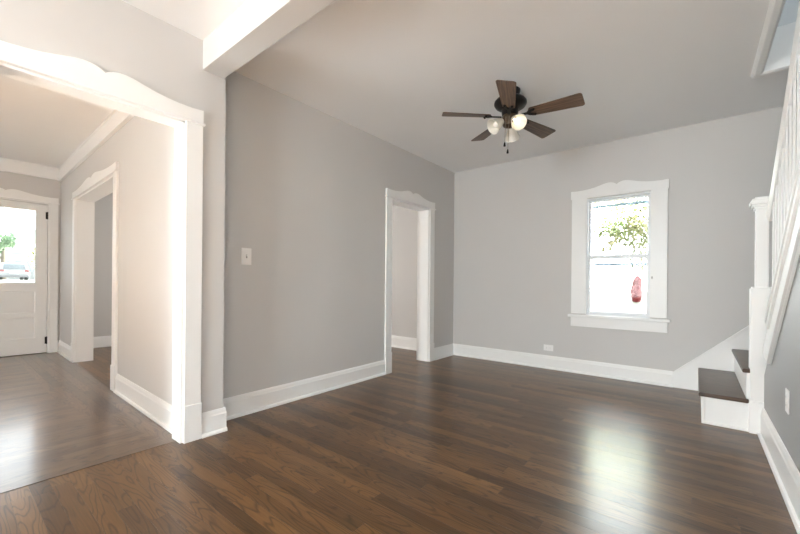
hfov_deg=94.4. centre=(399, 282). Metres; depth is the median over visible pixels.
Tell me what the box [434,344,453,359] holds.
baseboard
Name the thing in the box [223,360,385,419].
baseboard
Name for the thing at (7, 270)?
car
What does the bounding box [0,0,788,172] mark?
ceiling
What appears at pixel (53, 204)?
door frame
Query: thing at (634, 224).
tree
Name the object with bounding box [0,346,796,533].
floor
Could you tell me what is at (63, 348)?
baseboard
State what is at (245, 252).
light switch
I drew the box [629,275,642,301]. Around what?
shrub
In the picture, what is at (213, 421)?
baseboard
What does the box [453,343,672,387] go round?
baseboard
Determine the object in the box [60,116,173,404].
wall
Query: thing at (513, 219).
wall
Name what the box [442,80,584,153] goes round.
ceiling fan
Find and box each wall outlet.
[544,344,552,350]
[785,388,789,414]
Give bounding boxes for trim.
[0,110,133,181]
[751,0,795,78]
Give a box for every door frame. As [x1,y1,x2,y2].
[0,40,205,443]
[0,188,59,352]
[70,161,118,390]
[384,188,435,373]
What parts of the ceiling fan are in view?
blade, blade, lamp shade, blade, lamp shade, bulb, lamp shade, blade, blade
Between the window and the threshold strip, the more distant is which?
the window
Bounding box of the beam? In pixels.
[203,0,335,78]
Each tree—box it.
[0,229,16,279]
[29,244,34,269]
[591,197,647,273]
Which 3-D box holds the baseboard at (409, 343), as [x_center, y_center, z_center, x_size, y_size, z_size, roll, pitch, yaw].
[-1.115,0.976,6.971,4.394,0.190,0.034,0,0,39]
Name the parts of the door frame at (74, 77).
head casing, casing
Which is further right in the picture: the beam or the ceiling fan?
the ceiling fan
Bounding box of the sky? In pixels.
[0,207,34,279]
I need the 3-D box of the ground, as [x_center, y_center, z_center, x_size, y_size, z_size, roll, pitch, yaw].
[-19.512,0.587,15.636,90.000,1.350,90.000,0,0,39]
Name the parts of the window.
casing, frame, sash, sash, sill, head casing, casing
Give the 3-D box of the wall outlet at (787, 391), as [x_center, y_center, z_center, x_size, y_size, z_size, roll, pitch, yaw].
[2.060,0.633,1.971,0.009,0.125,0.078,0,0,39]
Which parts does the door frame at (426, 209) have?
casing, head casing, casing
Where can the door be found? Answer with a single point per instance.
(23, 306)
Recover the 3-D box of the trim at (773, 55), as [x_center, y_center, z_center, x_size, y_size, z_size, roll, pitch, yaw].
[2.047,-1.768,1.159,1.080,0.330,3.650,0,0,39]
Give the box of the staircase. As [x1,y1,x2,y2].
[673,0,799,433]
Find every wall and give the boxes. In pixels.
[0,0,225,412]
[0,171,112,340]
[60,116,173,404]
[223,72,454,398]
[392,205,417,337]
[453,106,782,370]
[764,255,799,471]
[778,0,798,26]
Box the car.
[0,263,28,279]
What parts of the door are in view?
panel, panel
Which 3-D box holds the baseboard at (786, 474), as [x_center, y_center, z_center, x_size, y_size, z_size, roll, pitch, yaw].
[0.560,0.984,0.124,0.034,0.201,6.505,0,0,39]
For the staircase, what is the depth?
2.67 m
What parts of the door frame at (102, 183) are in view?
casing, head casing, casing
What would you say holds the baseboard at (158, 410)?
attached to the wall at (143, 149)
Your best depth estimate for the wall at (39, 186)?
5.88 m
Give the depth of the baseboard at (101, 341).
5.92 m
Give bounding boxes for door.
[0,199,47,356]
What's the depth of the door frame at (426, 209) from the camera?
5.05 m
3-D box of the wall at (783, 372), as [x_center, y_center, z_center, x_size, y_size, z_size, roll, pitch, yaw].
[0.622,-0.280,0.099,0.077,2.730,6.530,0,0,39]
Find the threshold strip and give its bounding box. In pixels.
[0,440,174,493]
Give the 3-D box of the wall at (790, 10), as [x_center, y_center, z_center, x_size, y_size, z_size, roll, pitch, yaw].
[2.042,-3.028,1.140,1.320,2.550,3.860,0,0,39]
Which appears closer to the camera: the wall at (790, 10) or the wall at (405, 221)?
the wall at (790, 10)
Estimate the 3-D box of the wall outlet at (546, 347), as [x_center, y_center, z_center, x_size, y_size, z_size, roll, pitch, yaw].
[1.883,0.834,4.700,0.118,0.075,0.009,0,0,39]
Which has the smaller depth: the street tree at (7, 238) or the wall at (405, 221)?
the wall at (405, 221)
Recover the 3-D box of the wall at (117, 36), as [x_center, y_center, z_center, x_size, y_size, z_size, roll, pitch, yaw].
[-2.592,-0.307,1.112,0.119,2.730,4.090,0,0,39]
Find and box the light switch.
[241,248,250,264]
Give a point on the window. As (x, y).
(657, 244)
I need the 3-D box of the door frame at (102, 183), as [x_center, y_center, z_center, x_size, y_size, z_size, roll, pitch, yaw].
[-3.470,-0.083,4.293,2.074,2.265,0.217,0,0,40]
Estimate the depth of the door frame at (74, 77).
2.45 m
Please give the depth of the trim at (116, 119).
4.74 m
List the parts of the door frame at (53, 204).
head casing, casing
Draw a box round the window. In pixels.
[568,179,669,332]
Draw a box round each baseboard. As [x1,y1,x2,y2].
[57,340,69,360]
[93,335,111,347]
[113,374,171,433]
[202,407,227,438]
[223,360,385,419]
[391,335,416,350]
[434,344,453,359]
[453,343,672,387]
[757,408,799,533]
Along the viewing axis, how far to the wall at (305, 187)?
3.48 m
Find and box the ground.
[0,279,646,313]

